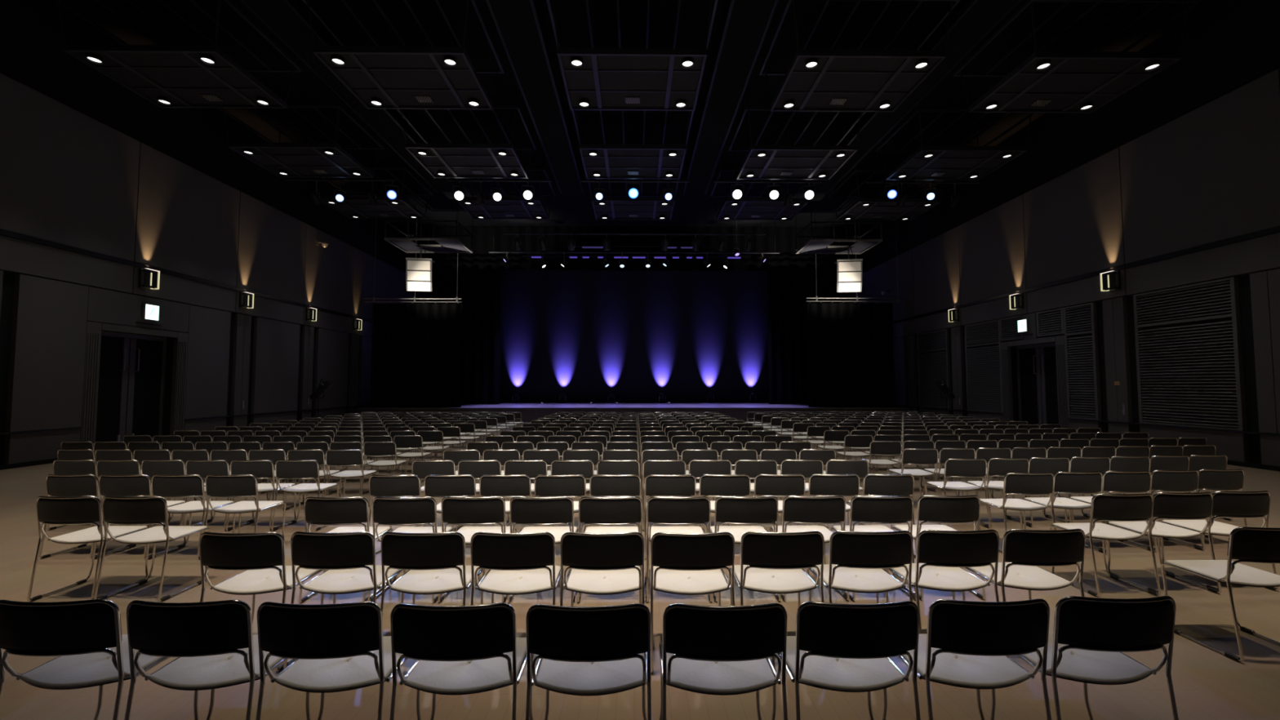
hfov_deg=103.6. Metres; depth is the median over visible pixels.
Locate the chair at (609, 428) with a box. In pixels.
[588,426,612,435]
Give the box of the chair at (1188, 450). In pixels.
[1182,444,1217,493]
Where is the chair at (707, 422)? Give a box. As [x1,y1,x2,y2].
[702,420,723,426]
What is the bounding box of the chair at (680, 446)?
[675,441,707,466]
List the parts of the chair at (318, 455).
leg, backrest, frame, leg, seat, leg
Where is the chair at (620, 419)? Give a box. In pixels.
[617,417,636,421]
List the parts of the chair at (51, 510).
leg, frame, backrest, leg, leg, seat, seat rail, leg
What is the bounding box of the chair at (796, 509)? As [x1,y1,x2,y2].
[768,495,849,600]
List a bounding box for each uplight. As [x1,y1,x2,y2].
[511,393,519,403]
[559,393,565,403]
[607,393,614,403]
[658,393,666,403]
[706,393,714,403]
[749,393,756,403]
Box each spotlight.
[310,378,332,417]
[933,378,955,414]
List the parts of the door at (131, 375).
handle, handle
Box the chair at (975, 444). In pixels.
[951,440,999,491]
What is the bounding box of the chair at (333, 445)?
[327,441,375,494]
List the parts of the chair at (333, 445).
backrest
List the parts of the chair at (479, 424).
backrest, seat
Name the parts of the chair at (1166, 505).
leg, seat rail, seat, leg, leg, frame, backrest, leg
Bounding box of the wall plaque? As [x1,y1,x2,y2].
[1114,381,1119,385]
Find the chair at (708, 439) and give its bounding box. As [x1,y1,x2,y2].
[702,435,730,457]
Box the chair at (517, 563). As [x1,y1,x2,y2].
[470,531,564,605]
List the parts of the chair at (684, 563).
leg, seat, backrest, frame, leg, seat rail, leg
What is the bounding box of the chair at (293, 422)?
[278,420,297,426]
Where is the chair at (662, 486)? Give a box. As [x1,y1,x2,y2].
[644,474,696,559]
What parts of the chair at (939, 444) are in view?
backrest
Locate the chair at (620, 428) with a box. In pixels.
[613,426,637,431]
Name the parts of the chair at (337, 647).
leg, seat rail, backrest, frame, leg, seat, leg, seat rail, leg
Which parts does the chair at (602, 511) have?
leg, backrest, frame, seat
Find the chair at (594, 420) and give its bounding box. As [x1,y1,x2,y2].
[577,417,596,422]
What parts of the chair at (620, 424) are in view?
backrest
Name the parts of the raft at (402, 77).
rim frame, frame, panel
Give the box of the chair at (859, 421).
[836,419,863,451]
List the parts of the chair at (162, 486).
backrest, frame, leg, seat, leg, seat rail, leg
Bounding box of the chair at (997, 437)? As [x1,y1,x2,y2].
[983,433,1014,477]
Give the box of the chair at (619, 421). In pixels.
[617,420,636,423]
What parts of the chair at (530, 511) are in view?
backrest, frame, seat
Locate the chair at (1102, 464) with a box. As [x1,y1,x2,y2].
[1043,456,1110,523]
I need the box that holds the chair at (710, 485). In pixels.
[696,474,751,527]
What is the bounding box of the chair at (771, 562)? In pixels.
[728,531,824,607]
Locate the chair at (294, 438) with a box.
[270,435,307,482]
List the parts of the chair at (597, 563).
leg, seat rail, leg, backrest, seat, leg, leg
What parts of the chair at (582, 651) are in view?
leg, seat rail, leg, backrest, frame, seat, leg, seat rail, leg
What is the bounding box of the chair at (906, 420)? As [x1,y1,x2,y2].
[902,418,922,433]
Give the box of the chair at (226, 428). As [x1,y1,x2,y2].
[214,426,238,434]
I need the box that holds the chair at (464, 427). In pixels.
[452,422,479,449]
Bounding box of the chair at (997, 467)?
[965,457,1033,527]
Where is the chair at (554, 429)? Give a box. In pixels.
[537,426,561,435]
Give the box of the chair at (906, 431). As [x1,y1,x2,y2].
[892,429,929,469]
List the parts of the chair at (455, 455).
backrest, frame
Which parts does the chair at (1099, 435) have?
frame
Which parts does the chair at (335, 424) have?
frame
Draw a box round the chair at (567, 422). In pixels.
[551,420,572,426]
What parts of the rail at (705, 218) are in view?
rail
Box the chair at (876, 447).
[859,440,901,483]
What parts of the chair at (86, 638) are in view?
leg, seat rail, backrest, frame, seat, leg, leg, seat rail, leg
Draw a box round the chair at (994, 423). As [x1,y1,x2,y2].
[986,421,1007,426]
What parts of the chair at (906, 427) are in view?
backrest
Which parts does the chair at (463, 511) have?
backrest, frame, seat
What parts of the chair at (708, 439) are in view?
frame, backrest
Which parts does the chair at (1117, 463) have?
backrest, frame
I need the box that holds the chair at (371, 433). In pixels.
[362,430,398,472]
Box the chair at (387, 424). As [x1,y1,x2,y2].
[383,422,413,458]
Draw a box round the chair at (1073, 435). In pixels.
[1068,432,1096,439]
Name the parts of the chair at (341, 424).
backrest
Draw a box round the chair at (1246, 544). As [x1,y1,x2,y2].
[1160,526,1279,662]
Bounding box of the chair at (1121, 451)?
[1092,445,1152,496]
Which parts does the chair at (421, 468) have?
backrest, frame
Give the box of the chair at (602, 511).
[577,496,642,602]
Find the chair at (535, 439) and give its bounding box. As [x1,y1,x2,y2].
[515,435,548,470]
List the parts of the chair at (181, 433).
backrest, frame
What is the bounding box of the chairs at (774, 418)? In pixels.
[303,411,975,448]
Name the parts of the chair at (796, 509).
seat, frame, backrest, leg, leg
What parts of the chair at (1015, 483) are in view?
seat rail, leg, seat, leg, frame, backrest, leg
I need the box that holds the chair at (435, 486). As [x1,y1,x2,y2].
[423,475,486,526]
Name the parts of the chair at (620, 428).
backrest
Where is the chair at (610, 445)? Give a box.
[605,441,638,451]
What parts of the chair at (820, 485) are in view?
frame, backrest, seat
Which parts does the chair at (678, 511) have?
leg, seat, frame, backrest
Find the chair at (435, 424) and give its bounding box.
[429,422,457,458]
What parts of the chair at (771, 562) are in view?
leg, seat rail, leg, seat, frame, backrest, leg, seat rail, leg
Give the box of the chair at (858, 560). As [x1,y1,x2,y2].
[807,530,912,604]
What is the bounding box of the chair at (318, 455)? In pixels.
[284,449,341,510]
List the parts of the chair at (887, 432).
backrest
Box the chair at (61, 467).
[47,459,97,530]
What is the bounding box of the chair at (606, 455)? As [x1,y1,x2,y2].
[601,449,639,496]
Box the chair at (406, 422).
[402,420,430,453]
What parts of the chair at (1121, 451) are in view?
backrest, frame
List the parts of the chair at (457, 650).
leg, seat rail, leg, backrest, frame, seat, leg, seat rail, leg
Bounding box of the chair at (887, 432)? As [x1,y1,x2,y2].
[866,429,902,471]
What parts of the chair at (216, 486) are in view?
leg, backrest, frame, leg, seat, leg, seat rail, leg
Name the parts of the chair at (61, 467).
backrest, frame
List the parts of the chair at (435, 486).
seat, backrest, frame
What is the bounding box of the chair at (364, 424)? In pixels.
[362,422,383,458]
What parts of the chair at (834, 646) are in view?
leg, seat rail, leg, seat, frame, backrest, leg, seat rail, leg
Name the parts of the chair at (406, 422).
backrest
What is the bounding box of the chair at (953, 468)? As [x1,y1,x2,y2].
[924,458,990,528]
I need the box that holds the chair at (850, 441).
[835,435,874,474]
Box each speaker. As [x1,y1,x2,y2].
[405,245,435,291]
[834,247,862,292]
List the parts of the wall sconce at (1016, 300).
plate, plate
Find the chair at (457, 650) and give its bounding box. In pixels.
[390,602,533,719]
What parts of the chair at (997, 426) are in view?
frame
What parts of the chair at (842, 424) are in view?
backrest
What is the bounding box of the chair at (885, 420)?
[883,418,902,423]
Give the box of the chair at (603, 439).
[578,435,607,457]
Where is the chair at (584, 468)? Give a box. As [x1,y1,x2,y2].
[549,460,595,526]
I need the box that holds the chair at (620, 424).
[615,422,637,427]
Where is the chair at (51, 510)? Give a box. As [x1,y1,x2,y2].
[26,496,149,601]
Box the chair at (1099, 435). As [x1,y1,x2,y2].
[1095,431,1122,439]
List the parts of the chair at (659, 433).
backrest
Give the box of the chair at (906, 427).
[893,425,925,458]
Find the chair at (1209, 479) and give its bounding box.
[1158,469,1247,547]
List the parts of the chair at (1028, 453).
frame, backrest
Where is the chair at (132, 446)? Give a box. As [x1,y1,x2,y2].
[127,441,160,466]
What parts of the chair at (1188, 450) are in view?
backrest, frame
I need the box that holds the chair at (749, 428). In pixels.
[740,426,764,460]
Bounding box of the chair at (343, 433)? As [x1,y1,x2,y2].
[333,430,372,471]
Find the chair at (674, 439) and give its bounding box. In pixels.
[671,435,700,481]
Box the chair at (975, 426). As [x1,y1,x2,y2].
[972,424,994,430]
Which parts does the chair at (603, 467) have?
backrest, frame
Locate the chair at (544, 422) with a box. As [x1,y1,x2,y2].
[530,420,551,426]
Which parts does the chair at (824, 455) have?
backrest, frame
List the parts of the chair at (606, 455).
backrest, frame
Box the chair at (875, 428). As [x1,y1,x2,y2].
[847,425,879,459]
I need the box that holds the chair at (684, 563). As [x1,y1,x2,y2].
[648,532,734,672]
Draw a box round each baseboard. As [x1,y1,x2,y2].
[0,457,57,470]
[1226,460,1279,471]
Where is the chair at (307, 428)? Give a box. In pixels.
[288,426,312,435]
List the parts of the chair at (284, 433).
backrest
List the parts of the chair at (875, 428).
backrest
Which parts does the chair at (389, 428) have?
backrest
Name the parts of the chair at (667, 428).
frame, backrest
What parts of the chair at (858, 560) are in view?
leg, seat rail, leg, seat, frame, backrest, leg, seat rail, leg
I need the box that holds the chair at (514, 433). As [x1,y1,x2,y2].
[499,430,525,449]
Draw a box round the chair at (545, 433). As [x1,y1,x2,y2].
[528,430,554,449]
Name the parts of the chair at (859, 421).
backrest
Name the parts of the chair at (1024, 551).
leg, seat rail, leg, seat, leg, frame, backrest, leg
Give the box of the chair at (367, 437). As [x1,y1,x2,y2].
[361,435,402,482]
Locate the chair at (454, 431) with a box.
[435,426,466,460]
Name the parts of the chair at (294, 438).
backrest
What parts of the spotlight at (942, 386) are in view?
barn door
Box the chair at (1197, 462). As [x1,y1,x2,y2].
[1155,454,1232,520]
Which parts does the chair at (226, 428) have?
frame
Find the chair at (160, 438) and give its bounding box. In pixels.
[151,435,182,482]
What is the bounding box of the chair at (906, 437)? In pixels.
[891,434,932,479]
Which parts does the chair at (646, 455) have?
leg, backrest, frame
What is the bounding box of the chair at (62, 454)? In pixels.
[57,448,95,461]
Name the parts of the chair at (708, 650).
seat rail, leg, leg, seat, frame, backrest, leg, seat rail, leg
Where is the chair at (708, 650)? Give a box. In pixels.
[658,603,787,719]
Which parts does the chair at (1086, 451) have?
backrest, frame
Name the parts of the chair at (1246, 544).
leg, seat rail, seat, leg, leg, frame, backrest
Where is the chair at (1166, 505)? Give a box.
[1106,492,1221,593]
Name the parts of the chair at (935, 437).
backrest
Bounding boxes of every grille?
[407,260,430,270]
[407,271,430,280]
[407,281,431,291]
[838,262,861,271]
[838,271,861,281]
[838,282,861,292]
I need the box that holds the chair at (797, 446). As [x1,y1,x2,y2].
[778,441,811,470]
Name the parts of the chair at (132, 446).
backrest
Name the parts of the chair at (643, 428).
backrest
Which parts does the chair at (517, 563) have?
leg, seat rail, leg, backrest, frame, seat, leg, seat rail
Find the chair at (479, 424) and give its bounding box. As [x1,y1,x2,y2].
[466,420,491,449]
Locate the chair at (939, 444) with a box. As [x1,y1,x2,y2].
[920,440,968,491]
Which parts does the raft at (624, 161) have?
frame, rim frame, panel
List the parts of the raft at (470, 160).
frame, rim frame, panel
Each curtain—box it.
[451,270,502,404]
[767,271,817,404]
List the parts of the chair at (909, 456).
seat, frame, leg, backrest, leg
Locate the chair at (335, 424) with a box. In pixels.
[316,422,338,430]
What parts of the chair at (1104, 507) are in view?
leg, seat rail, leg, seat, leg, backrest, frame, leg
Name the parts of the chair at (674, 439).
backrest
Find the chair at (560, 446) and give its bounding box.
[536,441,568,456]
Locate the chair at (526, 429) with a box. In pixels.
[511,426,535,435]
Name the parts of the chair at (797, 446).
backrest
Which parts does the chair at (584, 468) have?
backrest, frame, seat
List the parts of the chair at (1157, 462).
backrest, frame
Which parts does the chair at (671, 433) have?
frame, backrest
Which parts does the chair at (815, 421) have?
backrest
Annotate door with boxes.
[95,330,166,448]
[1016,342,1058,426]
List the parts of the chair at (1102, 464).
backrest, frame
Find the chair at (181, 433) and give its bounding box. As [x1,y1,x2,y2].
[173,430,199,449]
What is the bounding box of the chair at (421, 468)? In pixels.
[409,460,461,530]
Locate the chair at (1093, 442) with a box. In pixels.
[1089,438,1119,448]
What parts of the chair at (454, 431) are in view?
backrest, seat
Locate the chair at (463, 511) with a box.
[437,496,516,602]
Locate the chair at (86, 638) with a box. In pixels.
[0,599,199,719]
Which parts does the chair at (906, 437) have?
backrest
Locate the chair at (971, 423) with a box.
[966,421,986,428]
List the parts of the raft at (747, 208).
frame, panel, rim frame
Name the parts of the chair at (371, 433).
backrest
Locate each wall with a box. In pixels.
[0,0,428,465]
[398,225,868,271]
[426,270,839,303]
[839,0,1279,466]
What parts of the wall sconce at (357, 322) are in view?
plate, plate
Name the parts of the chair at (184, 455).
frame, backrest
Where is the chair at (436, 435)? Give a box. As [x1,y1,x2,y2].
[416,430,450,460]
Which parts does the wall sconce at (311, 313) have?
plate, plate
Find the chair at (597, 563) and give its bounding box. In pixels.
[560,532,644,606]
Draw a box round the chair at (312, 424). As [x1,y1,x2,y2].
[293,422,315,430]
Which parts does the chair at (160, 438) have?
backrest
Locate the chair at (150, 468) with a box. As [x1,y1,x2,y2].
[137,459,213,525]
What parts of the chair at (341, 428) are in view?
backrest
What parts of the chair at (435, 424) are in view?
backrest, seat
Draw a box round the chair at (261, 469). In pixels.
[226,460,296,531]
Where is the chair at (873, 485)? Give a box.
[846,474,916,558]
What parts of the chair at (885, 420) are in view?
backrest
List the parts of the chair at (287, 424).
frame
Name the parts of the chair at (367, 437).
backrest, seat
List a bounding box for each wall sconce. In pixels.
[137,267,159,289]
[239,291,253,308]
[305,307,316,321]
[353,318,362,330]
[947,308,959,322]
[1008,293,1023,310]
[1100,270,1120,291]
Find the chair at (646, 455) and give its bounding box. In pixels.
[641,449,678,501]
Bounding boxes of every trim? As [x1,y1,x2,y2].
[0,228,372,323]
[0,404,370,435]
[893,226,1279,324]
[895,404,1279,435]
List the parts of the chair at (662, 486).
leg, backrest, frame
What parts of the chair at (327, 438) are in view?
backrest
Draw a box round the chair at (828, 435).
[816,430,849,471]
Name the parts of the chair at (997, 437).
backrest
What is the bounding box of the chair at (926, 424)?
[924,422,945,426]
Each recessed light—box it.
[84,52,103,64]
[156,95,172,105]
[199,53,215,65]
[242,147,253,155]
[256,96,269,106]
[278,169,288,176]
[324,148,334,155]
[327,200,335,204]
[330,53,345,66]
[351,169,361,176]
[351,213,359,218]
[369,97,382,106]
[391,200,399,204]
[409,213,417,218]
[417,148,426,155]
[437,170,445,176]
[443,54,457,66]
[464,200,471,204]
[467,97,479,107]
[477,214,484,218]
[497,149,506,156]
[510,170,518,177]
[527,200,534,204]
[535,214,542,219]
[570,55,582,67]
[578,98,589,107]
[588,149,597,156]
[592,171,600,177]
[598,201,605,205]
[601,214,608,219]
[658,215,665,219]
[661,201,667,205]
[665,171,673,177]
[668,150,677,157]
[675,98,686,108]
[681,56,693,68]
[723,215,729,219]
[730,201,737,205]
[746,171,754,177]
[756,150,766,157]
[780,215,787,220]
[783,99,794,109]
[792,202,799,206]
[804,57,817,69]
[817,172,826,177]
[835,151,845,158]
[844,215,851,220]
[862,202,870,206]
[879,100,890,110]
[897,172,906,178]
[901,216,908,220]
[914,57,928,70]
[923,151,933,158]
[924,202,932,206]
[968,173,978,178]
[985,101,998,110]
[1001,151,1012,159]
[1035,58,1051,71]
[1079,101,1093,111]
[1143,59,1160,71]
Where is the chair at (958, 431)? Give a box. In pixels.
[942,428,978,466]
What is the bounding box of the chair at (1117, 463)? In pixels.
[1081,456,1154,521]
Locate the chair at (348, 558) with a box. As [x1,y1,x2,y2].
[283,531,405,669]
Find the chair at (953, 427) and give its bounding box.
[949,424,971,432]
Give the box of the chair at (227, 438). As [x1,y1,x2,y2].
[212,435,241,448]
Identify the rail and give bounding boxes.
[521,219,747,257]
[554,217,714,247]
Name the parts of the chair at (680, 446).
backrest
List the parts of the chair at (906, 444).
backrest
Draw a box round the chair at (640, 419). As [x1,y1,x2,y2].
[638,417,657,421]
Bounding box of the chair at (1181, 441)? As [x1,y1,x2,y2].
[1177,437,1206,445]
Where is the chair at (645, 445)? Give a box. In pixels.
[640,441,673,494]
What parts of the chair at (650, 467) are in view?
leg, backrest, frame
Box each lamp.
[310,181,322,204]
[333,181,346,202]
[366,181,377,205]
[385,181,399,199]
[453,181,466,200]
[475,182,484,205]
[491,182,502,201]
[502,253,511,262]
[513,234,520,250]
[521,182,533,200]
[538,234,547,250]
[538,253,546,267]
[560,253,567,266]
[567,234,575,250]
[594,182,604,200]
[602,238,610,250]
[602,253,608,267]
[618,253,625,267]
[626,182,639,199]
[644,253,650,267]
[661,235,668,250]
[662,253,669,266]
[663,182,673,200]
[691,235,699,250]
[703,253,711,267]
[716,235,725,251]
[723,260,729,268]
[730,182,743,199]
[733,235,739,256]
[745,235,753,251]
[758,253,766,262]
[767,182,780,199]
[782,182,792,207]
[802,182,815,199]
[884,183,898,199]
[896,183,907,207]
[924,183,936,200]
[949,183,961,207]
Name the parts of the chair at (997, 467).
seat, leg, frame, backrest, leg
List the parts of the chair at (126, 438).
backrest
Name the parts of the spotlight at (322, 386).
barn door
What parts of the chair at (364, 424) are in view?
backrest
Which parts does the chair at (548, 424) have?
frame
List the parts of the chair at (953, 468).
seat rail, seat, frame, backrest, leg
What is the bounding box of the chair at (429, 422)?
[424,420,450,452]
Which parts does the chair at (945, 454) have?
leg, seat, leg, frame, backrest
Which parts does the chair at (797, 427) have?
seat, backrest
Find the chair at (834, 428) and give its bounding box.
[824,426,855,459]
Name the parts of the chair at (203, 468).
leg, backrest, frame, leg, leg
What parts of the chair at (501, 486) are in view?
backrest, frame, seat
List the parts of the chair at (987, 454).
backrest, frame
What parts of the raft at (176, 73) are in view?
rim frame, panel, frame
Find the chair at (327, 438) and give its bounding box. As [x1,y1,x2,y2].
[300,435,344,482]
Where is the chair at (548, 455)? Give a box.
[522,449,559,497]
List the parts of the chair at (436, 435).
backrest, seat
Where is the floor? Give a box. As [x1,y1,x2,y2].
[0,422,1279,719]
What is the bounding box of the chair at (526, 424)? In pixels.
[522,422,543,431]
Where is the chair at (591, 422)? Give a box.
[573,420,594,426]
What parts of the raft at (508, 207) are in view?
rim frame, panel, frame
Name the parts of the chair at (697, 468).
seat, backrest, frame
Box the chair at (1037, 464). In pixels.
[1004,457,1074,524]
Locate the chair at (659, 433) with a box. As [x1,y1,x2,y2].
[639,430,666,448]
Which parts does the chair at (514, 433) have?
backrest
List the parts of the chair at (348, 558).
leg, seat rail, backrest, frame, leg, seat, leg, seat rail, leg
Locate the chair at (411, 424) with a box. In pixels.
[406,422,435,458]
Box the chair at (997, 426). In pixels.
[994,424,1017,432]
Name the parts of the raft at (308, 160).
rim frame, frame, panel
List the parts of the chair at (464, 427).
backrest, seat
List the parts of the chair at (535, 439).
backrest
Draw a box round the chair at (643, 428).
[639,426,662,463]
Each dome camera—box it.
[316,240,328,247]
[880,289,889,295]
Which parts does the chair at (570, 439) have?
backrest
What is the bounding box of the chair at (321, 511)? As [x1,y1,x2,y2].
[298,496,393,603]
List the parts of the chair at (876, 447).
seat, backrest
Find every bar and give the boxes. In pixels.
[582,246,603,248]
[613,256,628,257]
[680,246,693,248]
[727,257,741,258]
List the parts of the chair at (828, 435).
seat, backrest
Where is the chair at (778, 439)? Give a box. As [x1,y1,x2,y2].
[758,435,792,460]
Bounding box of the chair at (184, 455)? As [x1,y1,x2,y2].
[168,448,230,501]
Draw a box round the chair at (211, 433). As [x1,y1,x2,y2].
[200,430,226,437]
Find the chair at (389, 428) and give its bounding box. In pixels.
[386,426,418,465]
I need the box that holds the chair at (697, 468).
[686,459,732,526]
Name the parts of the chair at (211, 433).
frame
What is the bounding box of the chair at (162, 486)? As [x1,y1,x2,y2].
[145,474,235,559]
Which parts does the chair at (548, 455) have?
backrest, frame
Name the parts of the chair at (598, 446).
frame, backrest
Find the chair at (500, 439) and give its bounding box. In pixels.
[484,435,514,448]
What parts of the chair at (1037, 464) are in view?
frame, backrest, leg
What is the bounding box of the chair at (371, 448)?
[362,441,408,494]
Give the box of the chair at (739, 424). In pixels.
[731,422,753,430]
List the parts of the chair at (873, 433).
seat, backrest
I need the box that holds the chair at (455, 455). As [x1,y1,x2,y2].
[441,449,480,500]
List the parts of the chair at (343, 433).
backrest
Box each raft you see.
[55,0,302,108]
[218,96,384,177]
[302,0,504,109]
[315,160,433,218]
[396,88,536,178]
[453,154,555,219]
[546,0,718,111]
[571,110,693,178]
[587,178,679,219]
[710,155,810,220]
[728,90,866,179]
[759,0,960,111]
[828,164,943,220]
[875,102,1036,180]
[952,0,1201,113]
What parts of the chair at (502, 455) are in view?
backrest, frame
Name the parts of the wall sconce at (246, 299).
plate, plate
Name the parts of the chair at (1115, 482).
leg, seat rail, seat, frame, backrest, leg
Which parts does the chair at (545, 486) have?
backrest, frame, seat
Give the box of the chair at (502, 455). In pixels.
[481,449,519,497]
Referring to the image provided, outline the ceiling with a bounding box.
[53,0,1216,230]
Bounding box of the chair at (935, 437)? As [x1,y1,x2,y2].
[919,434,961,479]
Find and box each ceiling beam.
[240,0,460,192]
[485,0,583,193]
[682,0,778,194]
[803,0,1022,194]
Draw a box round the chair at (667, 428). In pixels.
[664,426,688,441]
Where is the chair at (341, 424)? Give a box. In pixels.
[339,422,365,457]
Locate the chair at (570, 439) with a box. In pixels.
[546,435,576,467]
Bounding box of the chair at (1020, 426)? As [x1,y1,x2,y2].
[1017,424,1039,429]
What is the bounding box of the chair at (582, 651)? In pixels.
[525,603,651,719]
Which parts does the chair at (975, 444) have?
backrest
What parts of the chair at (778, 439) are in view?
backrest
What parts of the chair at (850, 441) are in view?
seat, backrest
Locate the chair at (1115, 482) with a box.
[1068,471,1157,552]
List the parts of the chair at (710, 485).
seat, backrest, frame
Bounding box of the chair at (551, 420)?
[537,417,556,422]
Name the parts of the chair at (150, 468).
frame, backrest, leg, leg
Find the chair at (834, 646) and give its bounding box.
[771,600,920,719]
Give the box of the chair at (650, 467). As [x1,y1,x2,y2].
[642,459,686,530]
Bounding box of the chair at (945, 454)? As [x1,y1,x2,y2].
[923,448,977,495]
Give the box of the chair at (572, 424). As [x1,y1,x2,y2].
[568,422,591,430]
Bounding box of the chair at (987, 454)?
[957,447,1013,498]
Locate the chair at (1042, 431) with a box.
[1028,427,1053,435]
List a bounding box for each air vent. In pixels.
[199,93,223,101]
[311,168,328,173]
[377,213,389,216]
[413,95,434,102]
[471,169,484,173]
[504,213,515,216]
[625,96,639,103]
[627,170,638,174]
[628,213,637,217]
[751,214,760,217]
[779,171,793,175]
[828,97,847,105]
[871,214,883,217]
[930,172,946,176]
[1029,98,1053,106]
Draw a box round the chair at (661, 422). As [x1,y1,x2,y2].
[659,420,679,426]
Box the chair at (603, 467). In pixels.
[595,460,639,526]
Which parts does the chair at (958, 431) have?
backrest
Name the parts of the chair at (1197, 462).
backrest, frame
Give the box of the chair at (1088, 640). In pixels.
[990,595,1178,719]
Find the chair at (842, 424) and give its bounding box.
[836,422,860,457]
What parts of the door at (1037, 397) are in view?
handle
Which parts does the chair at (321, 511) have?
leg, backrest, frame, seat, leg, seat rail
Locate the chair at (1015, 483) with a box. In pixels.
[978,472,1056,553]
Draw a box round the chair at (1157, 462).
[1119,455,1189,519]
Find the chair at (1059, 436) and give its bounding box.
[1041,432,1069,440]
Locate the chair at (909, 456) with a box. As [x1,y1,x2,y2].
[887,448,939,496]
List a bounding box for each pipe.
[446,140,551,182]
[488,209,779,253]
[502,199,765,235]
[579,140,689,182]
[714,142,821,182]
[866,142,979,183]
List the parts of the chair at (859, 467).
frame, backrest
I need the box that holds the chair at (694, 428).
[689,426,713,435]
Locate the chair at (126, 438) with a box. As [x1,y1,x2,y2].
[123,435,152,481]
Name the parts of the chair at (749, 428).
backrest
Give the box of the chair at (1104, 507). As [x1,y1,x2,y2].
[1049,493,1160,596]
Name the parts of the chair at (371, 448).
backrest, seat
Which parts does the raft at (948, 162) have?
panel, frame, rim frame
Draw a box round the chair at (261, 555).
[199,531,325,671]
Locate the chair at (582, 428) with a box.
[563,426,586,435]
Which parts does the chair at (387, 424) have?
backrest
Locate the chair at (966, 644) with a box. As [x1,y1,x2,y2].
[881,598,1051,719]
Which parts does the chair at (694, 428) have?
frame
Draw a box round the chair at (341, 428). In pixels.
[337,426,371,460]
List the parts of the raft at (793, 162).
panel, rim frame, frame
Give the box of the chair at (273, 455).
[245,449,304,510]
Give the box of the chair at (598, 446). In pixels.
[571,441,604,465]
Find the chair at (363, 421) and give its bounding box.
[362,420,382,423]
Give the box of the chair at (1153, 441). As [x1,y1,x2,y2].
[1148,437,1177,472]
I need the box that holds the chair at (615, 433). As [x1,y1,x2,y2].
[611,430,637,436]
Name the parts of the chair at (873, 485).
leg, frame, backrest, leg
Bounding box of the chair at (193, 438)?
[182,435,212,456]
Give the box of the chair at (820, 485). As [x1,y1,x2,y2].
[796,474,860,525]
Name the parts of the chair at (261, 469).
leg, backrest, frame, leg, seat, leg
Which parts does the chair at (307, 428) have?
frame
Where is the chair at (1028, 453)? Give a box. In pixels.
[991,447,1048,498]
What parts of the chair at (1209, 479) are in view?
backrest, frame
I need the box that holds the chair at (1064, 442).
[1059,438,1089,448]
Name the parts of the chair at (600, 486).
frame, backrest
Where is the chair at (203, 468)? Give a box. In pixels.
[181,459,254,530]
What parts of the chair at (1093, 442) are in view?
frame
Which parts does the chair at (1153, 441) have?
backrest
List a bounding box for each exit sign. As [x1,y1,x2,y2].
[136,302,161,325]
[1016,318,1032,336]
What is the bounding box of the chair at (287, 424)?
[271,422,293,430]
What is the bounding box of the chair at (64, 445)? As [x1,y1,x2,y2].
[60,441,94,451]
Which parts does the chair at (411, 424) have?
backrest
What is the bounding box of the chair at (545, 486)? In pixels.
[533,475,587,528]
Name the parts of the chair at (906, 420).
backrest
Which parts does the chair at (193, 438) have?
frame, backrest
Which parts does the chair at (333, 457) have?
leg, leg, backrest, frame, seat, leg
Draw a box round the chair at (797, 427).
[791,422,814,448]
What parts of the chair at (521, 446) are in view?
backrest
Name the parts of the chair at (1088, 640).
leg, seat rail, leg, seat, leg, backrest, frame, seat rail, leg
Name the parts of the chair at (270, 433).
backrest, frame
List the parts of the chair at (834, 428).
seat, backrest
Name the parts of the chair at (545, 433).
backrest, frame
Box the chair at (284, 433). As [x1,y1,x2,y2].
[281,430,319,468]
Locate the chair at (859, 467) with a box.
[820,459,871,528]
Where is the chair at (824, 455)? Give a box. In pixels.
[799,448,835,495]
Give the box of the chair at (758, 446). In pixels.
[744,441,777,455]
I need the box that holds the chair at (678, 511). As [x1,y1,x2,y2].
[644,496,712,602]
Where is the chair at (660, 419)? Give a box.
[657,417,676,423]
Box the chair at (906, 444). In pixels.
[889,440,936,492]
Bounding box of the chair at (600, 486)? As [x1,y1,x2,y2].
[589,474,640,527]
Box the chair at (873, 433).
[842,429,877,471]
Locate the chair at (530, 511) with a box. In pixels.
[506,496,578,602]
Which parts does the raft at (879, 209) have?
frame, panel, rim frame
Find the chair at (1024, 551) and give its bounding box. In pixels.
[960,528,1085,658]
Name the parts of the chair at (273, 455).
backrest, frame, leg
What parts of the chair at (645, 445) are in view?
backrest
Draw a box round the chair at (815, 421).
[796,419,822,445]
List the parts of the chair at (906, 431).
backrest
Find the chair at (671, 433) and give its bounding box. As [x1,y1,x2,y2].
[667,430,693,449]
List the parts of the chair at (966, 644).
leg, seat rail, leg, seat, leg, frame, backrest, seat rail, leg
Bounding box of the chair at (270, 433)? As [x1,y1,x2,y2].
[254,430,280,449]
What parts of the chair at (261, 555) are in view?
leg, seat rail, backrest, frame, leg, seat, leg, seat rail, leg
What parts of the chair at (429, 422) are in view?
backrest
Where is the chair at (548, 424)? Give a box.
[545,422,567,431]
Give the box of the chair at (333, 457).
[324,449,377,506]
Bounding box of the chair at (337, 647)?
[255,601,421,719]
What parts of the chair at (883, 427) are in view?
backrest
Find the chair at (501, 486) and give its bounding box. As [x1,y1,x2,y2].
[479,475,537,526]
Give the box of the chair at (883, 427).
[871,425,902,459]
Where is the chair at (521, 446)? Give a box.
[501,441,534,494]
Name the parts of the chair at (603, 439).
backrest, frame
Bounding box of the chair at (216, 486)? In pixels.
[203,474,285,542]
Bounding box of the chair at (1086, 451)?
[1058,446,1118,497]
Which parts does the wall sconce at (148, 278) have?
plate, plate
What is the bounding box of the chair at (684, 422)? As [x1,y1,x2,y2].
[681,420,701,426]

